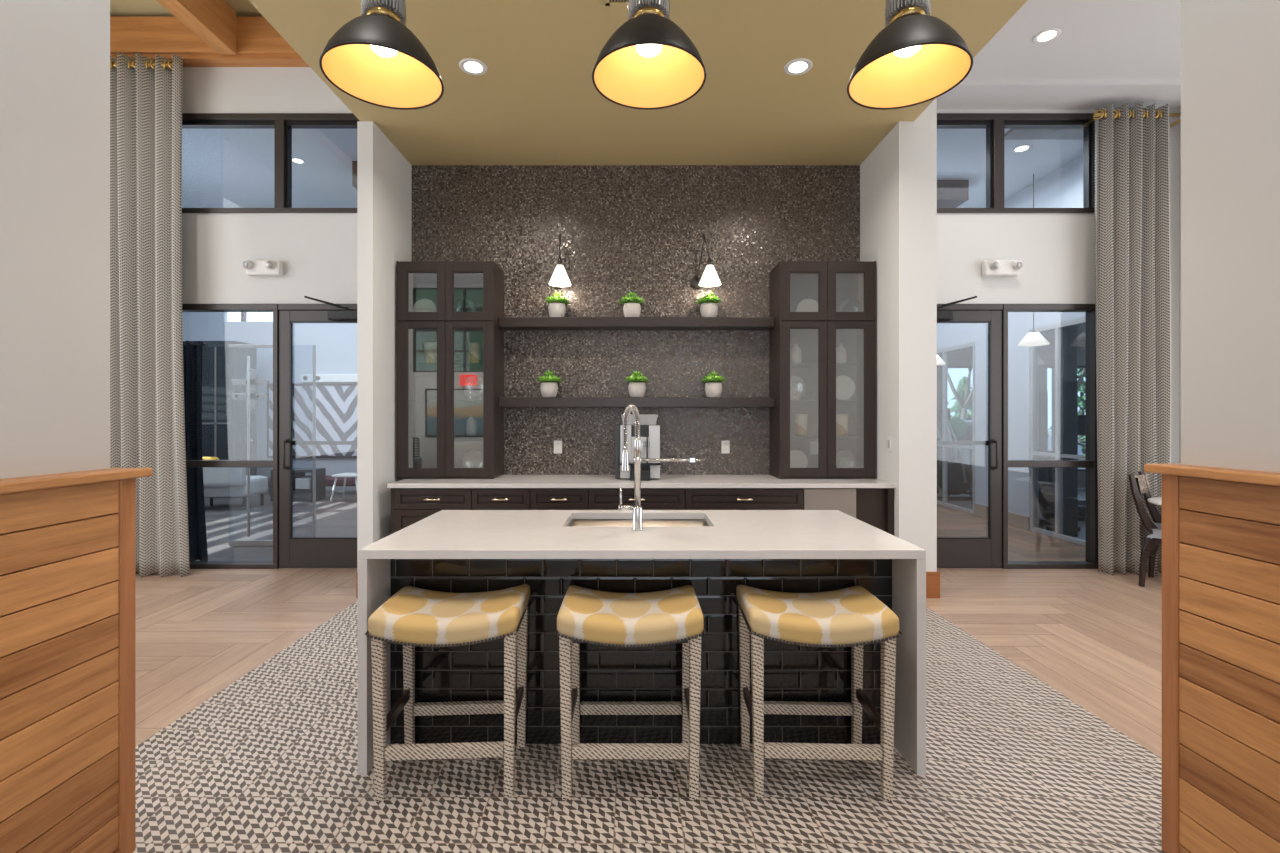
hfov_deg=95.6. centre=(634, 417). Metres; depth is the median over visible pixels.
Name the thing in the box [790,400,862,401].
glass shelf
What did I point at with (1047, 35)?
recessed light
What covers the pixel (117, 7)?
ceiling
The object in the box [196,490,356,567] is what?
ground
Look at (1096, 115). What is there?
curtain rod
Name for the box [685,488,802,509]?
base cabinet
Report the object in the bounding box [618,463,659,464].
shelf
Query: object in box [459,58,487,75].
recessed light
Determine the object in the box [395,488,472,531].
base cabinet
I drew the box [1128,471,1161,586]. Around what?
dining chair
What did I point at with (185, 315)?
wall
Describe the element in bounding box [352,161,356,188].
trim
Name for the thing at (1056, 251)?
wall
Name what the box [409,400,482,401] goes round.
glass shelf
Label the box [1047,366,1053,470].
window
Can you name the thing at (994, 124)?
window
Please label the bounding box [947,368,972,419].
tree
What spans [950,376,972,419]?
tree
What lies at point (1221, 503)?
wall
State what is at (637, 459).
kitchen faucet
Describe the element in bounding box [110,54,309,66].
trim
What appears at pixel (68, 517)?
wall
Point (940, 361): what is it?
pendant
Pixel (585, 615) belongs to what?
counter stool
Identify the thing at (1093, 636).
floor
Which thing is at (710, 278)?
wall lamp
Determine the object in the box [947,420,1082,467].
car
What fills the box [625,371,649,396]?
potted succulent
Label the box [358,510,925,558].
island countertop
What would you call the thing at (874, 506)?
end panel
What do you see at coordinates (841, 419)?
vase
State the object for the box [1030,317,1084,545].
window
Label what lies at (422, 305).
plate
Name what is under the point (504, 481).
countertop
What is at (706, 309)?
pot
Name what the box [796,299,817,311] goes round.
plate
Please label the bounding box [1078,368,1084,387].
tree
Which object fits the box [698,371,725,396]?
potted succulent
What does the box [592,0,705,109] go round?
pendant lamp
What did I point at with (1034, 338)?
pendant
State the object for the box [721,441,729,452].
power outlet
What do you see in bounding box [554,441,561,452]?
power outlet
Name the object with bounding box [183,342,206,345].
rod
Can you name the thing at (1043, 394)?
column
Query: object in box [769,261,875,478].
display cabinet
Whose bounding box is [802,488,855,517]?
refrigerator
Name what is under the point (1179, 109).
wall
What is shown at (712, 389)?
pot
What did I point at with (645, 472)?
drip tray
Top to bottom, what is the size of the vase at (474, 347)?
0.197 m
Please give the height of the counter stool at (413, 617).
0.719 m
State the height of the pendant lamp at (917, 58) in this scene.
1.082 m
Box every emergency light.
[242,260,282,275]
[982,260,1022,276]
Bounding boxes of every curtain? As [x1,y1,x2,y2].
[110,52,189,576]
[183,341,207,560]
[1093,102,1170,575]
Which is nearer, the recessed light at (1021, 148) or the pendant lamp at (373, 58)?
the pendant lamp at (373, 58)
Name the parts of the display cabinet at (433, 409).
cabinet door, cabinet door, cabinet door, cabinet door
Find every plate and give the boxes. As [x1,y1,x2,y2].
[412,298,436,311]
[790,450,807,467]
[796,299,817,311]
[836,375,854,400]
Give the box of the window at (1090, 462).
[1000,304,1097,568]
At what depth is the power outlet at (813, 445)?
5.48 m
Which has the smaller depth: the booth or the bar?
the booth
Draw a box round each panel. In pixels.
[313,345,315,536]
[391,488,396,533]
[855,488,893,534]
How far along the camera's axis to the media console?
10.15 m
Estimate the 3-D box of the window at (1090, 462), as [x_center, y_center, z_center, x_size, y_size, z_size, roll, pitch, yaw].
[4.008,0.176,5.640,0.925,2.552,0.120,0,0,0]
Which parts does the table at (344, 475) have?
leg, leg, seat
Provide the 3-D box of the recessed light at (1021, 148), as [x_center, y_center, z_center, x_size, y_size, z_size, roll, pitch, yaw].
[4.300,-2.994,6.450,0.192,0.008,0.192,0,0,0]
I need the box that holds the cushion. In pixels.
[203,457,218,459]
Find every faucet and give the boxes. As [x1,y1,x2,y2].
[619,404,700,530]
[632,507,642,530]
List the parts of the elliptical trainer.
handle arm, frame, handle arm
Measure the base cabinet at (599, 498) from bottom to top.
0.875 m
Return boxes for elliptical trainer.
[937,402,972,500]
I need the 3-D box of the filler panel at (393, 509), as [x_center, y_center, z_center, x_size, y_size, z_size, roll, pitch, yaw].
[-1.991,1.014,5.132,0.038,0.875,0.722,0,0,0]
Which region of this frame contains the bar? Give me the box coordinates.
[301,374,356,381]
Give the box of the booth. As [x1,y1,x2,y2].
[195,341,256,475]
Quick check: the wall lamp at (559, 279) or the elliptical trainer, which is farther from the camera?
the elliptical trainer
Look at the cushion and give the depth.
9.26 m
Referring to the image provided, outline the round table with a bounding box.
[1147,497,1161,505]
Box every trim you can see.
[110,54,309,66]
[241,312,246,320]
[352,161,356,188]
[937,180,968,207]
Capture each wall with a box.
[0,0,152,852]
[182,67,356,303]
[182,312,188,340]
[189,312,356,489]
[357,121,411,571]
[412,165,859,474]
[860,98,936,571]
[937,110,1178,462]
[937,155,1084,529]
[937,323,1084,487]
[1144,0,1279,852]
[1179,109,1180,462]
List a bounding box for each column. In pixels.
[1039,331,1047,492]
[1054,325,1077,536]
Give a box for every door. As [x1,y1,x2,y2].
[228,344,272,545]
[278,296,356,566]
[937,296,1002,566]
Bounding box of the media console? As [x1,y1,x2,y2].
[270,468,325,500]
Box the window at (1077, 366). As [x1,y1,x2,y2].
[1077,366,1084,470]
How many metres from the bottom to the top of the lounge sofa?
0.790 m
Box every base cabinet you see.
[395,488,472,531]
[472,488,530,509]
[530,488,588,509]
[589,488,684,509]
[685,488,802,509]
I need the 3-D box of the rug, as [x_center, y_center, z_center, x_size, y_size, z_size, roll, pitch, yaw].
[0.020,1.477,1.780,4.450,0.050,7.560,0,0,0]
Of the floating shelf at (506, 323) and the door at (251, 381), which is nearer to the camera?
the floating shelf at (506, 323)
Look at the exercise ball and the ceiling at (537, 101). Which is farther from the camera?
the exercise ball
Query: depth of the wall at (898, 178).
4.69 m
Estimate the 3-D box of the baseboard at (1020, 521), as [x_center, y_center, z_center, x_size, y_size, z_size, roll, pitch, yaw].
[5.093,1.367,8.100,0.015,0.170,1.200,0,0,0]
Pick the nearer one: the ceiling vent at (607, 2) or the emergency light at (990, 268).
the ceiling vent at (607, 2)
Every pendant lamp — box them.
[319,0,443,109]
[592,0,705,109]
[847,0,972,109]
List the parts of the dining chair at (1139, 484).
backrest, leg, leg, seat, seat frame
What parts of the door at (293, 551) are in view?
handle, frame, closer arm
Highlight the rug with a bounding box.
[132,601,1164,852]
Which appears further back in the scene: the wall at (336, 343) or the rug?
the wall at (336, 343)
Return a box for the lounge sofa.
[203,467,267,509]
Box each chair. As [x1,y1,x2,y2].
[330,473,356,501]
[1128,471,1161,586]
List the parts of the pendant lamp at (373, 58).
lamp bulb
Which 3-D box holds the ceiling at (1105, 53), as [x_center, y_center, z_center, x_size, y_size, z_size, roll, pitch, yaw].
[4.277,-3.048,1.850,4.045,0.140,7.700,0,0,0]
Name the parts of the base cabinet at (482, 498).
handle, cabinet door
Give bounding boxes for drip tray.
[630,468,649,480]
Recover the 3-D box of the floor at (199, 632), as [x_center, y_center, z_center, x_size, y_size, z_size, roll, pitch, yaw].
[-3.902,1.477,1.810,3.395,0.050,7.620,0,0,0]
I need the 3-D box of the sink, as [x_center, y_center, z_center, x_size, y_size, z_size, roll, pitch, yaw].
[0.018,0.680,3.081,0.808,0.217,0.468,0,0,0]
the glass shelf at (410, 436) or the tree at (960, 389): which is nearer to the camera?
the glass shelf at (410, 436)
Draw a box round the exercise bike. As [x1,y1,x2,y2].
[1037,446,1079,530]
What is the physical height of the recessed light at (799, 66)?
0.008 m
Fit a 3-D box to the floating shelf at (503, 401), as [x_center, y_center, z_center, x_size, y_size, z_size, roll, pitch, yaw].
[0.016,-0.144,5.391,2.512,0.088,0.221,0,0,0]
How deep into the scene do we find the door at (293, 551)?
5.59 m
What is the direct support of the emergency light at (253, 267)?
attached to the wall at (317, 251)
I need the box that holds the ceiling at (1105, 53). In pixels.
[937,0,1180,109]
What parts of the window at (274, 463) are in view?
rail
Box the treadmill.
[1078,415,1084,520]
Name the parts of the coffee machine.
panel, panel, panel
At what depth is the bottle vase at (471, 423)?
5.26 m
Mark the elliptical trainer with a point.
(959, 474)
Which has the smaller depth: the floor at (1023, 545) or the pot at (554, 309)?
the pot at (554, 309)
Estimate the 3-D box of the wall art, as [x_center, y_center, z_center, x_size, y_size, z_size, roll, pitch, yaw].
[-6.200,0.057,11.677,2.400,1.490,0.043,0,0,0]
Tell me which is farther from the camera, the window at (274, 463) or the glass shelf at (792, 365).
the window at (274, 463)
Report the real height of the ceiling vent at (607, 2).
0.008 m
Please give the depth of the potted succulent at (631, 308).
5.32 m
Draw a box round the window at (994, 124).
[937,113,1094,212]
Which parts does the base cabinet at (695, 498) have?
cabinet door, handle, cabinet door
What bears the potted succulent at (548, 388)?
on the floating shelf at (503, 401)
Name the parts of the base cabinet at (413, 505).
handle, drawer, drawer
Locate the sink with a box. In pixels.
[567,519,708,525]
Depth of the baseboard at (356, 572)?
4.67 m
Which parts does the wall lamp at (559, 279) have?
lamp shade, lamp arm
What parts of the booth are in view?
trim, panel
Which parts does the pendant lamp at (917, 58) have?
lamp bulb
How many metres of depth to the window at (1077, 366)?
12.00 m
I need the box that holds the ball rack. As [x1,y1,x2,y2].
[937,438,971,495]
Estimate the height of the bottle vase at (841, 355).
0.186 m
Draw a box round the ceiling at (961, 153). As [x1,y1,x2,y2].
[937,129,1082,207]
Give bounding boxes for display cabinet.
[396,261,503,478]
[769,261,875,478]
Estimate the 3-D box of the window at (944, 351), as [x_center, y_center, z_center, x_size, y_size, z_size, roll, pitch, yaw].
[5.130,0.152,10.310,0.060,2.600,3.184,0,0,0]
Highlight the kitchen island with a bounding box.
[358,510,925,774]
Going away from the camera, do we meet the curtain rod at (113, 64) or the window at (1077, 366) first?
the curtain rod at (113, 64)
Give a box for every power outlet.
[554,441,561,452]
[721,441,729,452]
[810,442,817,453]
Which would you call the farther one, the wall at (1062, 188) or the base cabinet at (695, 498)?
the wall at (1062, 188)
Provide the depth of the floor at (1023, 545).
7.19 m
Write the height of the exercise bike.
1.087 m
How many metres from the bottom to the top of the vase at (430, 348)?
0.197 m
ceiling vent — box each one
[605,0,627,5]
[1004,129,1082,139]
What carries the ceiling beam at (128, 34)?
attached to the wall at (317, 251)
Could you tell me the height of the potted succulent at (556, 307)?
0.256 m
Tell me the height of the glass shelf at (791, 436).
0.012 m
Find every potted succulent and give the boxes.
[537,369,563,396]
[545,290,569,316]
[619,292,644,316]
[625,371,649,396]
[696,291,720,316]
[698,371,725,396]
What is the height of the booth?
2.860 m
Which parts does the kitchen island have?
waterfall panel, waterfall panel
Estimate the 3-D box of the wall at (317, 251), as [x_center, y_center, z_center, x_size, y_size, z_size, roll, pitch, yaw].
[-3.922,-1.198,5.675,3.355,5.300,0.150,0,0,0]
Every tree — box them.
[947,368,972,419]
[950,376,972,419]
[1048,368,1084,453]
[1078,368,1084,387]
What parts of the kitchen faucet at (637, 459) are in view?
lever handle, arm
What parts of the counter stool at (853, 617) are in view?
leg, leg, seat rail, seat, nail trim, leg, leg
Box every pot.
[540,382,557,396]
[548,303,565,316]
[623,303,640,316]
[628,382,645,396]
[700,303,717,316]
[705,382,721,396]
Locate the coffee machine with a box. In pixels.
[615,414,659,480]
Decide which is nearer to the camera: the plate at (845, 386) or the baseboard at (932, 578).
the baseboard at (932, 578)
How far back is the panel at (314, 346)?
6.59 m
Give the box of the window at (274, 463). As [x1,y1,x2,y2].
[182,304,279,568]
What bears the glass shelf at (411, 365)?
attached to the display cabinet at (433, 409)
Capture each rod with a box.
[112,63,172,66]
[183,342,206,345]
[1084,113,1180,126]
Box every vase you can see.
[424,342,436,362]
[465,415,476,435]
[469,342,480,362]
[790,344,801,362]
[795,414,806,435]
[836,344,846,362]
[836,414,847,435]
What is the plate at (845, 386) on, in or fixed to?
on the display cabinet at (836, 287)
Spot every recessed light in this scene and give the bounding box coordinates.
[292,158,305,163]
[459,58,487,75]
[784,58,812,75]
[1011,144,1031,152]
[1032,27,1061,43]
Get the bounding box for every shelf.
[409,363,482,367]
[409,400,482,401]
[409,435,482,437]
[499,317,774,329]
[499,397,774,406]
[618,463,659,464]
[790,363,862,367]
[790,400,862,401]
[790,435,862,437]
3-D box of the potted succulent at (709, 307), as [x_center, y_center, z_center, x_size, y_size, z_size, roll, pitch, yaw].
[0.683,-1.049,5.377,0.279,0.256,0.264,0,0,12]
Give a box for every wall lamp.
[549,234,570,288]
[691,235,720,288]
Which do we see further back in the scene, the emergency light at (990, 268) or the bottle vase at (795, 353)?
the emergency light at (990, 268)
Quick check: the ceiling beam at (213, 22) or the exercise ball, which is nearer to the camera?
the ceiling beam at (213, 22)
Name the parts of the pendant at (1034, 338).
hanging cord, lamp shade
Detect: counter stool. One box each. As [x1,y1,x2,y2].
[365,584,530,801]
[555,585,704,799]
[736,585,901,801]
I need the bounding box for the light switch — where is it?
[887,436,891,451]
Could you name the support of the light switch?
attached to the wall at (898, 178)
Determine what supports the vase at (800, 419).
on the display cabinet at (836, 287)
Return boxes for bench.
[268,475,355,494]
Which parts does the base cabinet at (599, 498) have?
cabinet door, cabinet door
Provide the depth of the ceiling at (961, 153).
6.73 m
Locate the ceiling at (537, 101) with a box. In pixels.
[248,0,1027,164]
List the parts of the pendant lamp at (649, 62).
lamp bulb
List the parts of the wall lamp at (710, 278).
lamp arm, lamp shade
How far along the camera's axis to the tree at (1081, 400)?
23.81 m
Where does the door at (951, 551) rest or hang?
in the wall at (1056, 251)
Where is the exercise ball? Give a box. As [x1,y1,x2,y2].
[941,417,966,437]
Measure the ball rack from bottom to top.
1.070 m
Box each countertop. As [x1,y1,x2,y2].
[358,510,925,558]
[387,475,895,487]
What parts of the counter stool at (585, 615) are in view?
leg, leg, nail trim, seat, seat rail, leg, leg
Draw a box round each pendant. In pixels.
[937,354,945,364]
[1018,174,1049,346]
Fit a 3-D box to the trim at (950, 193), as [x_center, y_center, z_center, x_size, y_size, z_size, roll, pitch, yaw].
[3.750,-2.873,7.600,0.900,0.249,0.600,0,0,0]
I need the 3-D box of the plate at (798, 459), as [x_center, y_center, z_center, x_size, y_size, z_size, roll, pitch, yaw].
[1.462,0.404,5.299,0.227,0.229,0.103,0,0,0]
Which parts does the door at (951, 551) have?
closer arm, frame, handle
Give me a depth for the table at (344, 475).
10.02 m
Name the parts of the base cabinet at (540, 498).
handle, cabinet door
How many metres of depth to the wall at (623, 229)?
5.50 m
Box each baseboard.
[356,572,357,597]
[926,572,939,597]
[974,503,1028,529]
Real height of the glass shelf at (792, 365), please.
0.012 m
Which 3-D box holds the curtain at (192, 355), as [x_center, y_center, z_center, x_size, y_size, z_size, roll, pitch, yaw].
[-4.526,0.340,5.906,0.384,2.247,0.107,0,0,3]
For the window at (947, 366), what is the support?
in the wall at (962, 357)
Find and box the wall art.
[267,384,356,457]
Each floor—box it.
[136,568,357,745]
[926,568,1161,758]
[937,488,1084,567]
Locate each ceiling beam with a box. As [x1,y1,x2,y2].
[110,16,297,53]
[157,0,235,54]
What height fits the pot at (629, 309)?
0.137 m
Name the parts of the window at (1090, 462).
rail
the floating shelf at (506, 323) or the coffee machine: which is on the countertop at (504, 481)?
the coffee machine
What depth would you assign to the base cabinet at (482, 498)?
4.75 m
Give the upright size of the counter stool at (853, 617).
0.719 m
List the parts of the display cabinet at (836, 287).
cabinet door, cabinet door, cabinet door, cabinet door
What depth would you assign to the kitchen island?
2.58 m
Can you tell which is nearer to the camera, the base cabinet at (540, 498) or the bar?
the base cabinet at (540, 498)
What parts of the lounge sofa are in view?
backrest, seat, leg, leg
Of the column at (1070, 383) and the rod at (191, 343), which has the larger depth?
the column at (1070, 383)
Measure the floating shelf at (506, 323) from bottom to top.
0.088 m
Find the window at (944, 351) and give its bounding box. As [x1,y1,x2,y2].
[937,342,974,513]
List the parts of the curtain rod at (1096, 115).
rod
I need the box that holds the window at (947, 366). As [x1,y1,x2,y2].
[947,366,972,470]
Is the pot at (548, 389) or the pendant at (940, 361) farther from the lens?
the pendant at (940, 361)
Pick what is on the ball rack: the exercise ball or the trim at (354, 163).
the exercise ball
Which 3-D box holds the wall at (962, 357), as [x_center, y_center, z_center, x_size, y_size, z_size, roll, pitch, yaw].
[6.650,-0.848,12.060,8.900,4.600,0.120,0,0,0]
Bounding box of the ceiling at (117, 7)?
[110,0,261,15]
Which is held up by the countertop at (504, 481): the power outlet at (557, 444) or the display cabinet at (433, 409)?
the display cabinet at (433, 409)
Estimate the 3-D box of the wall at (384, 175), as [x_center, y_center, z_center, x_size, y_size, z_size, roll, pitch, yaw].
[-2.183,-0.473,5.220,0.125,3.850,1.060,0,0,0]
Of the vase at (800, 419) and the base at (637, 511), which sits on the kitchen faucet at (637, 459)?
the base at (637, 511)

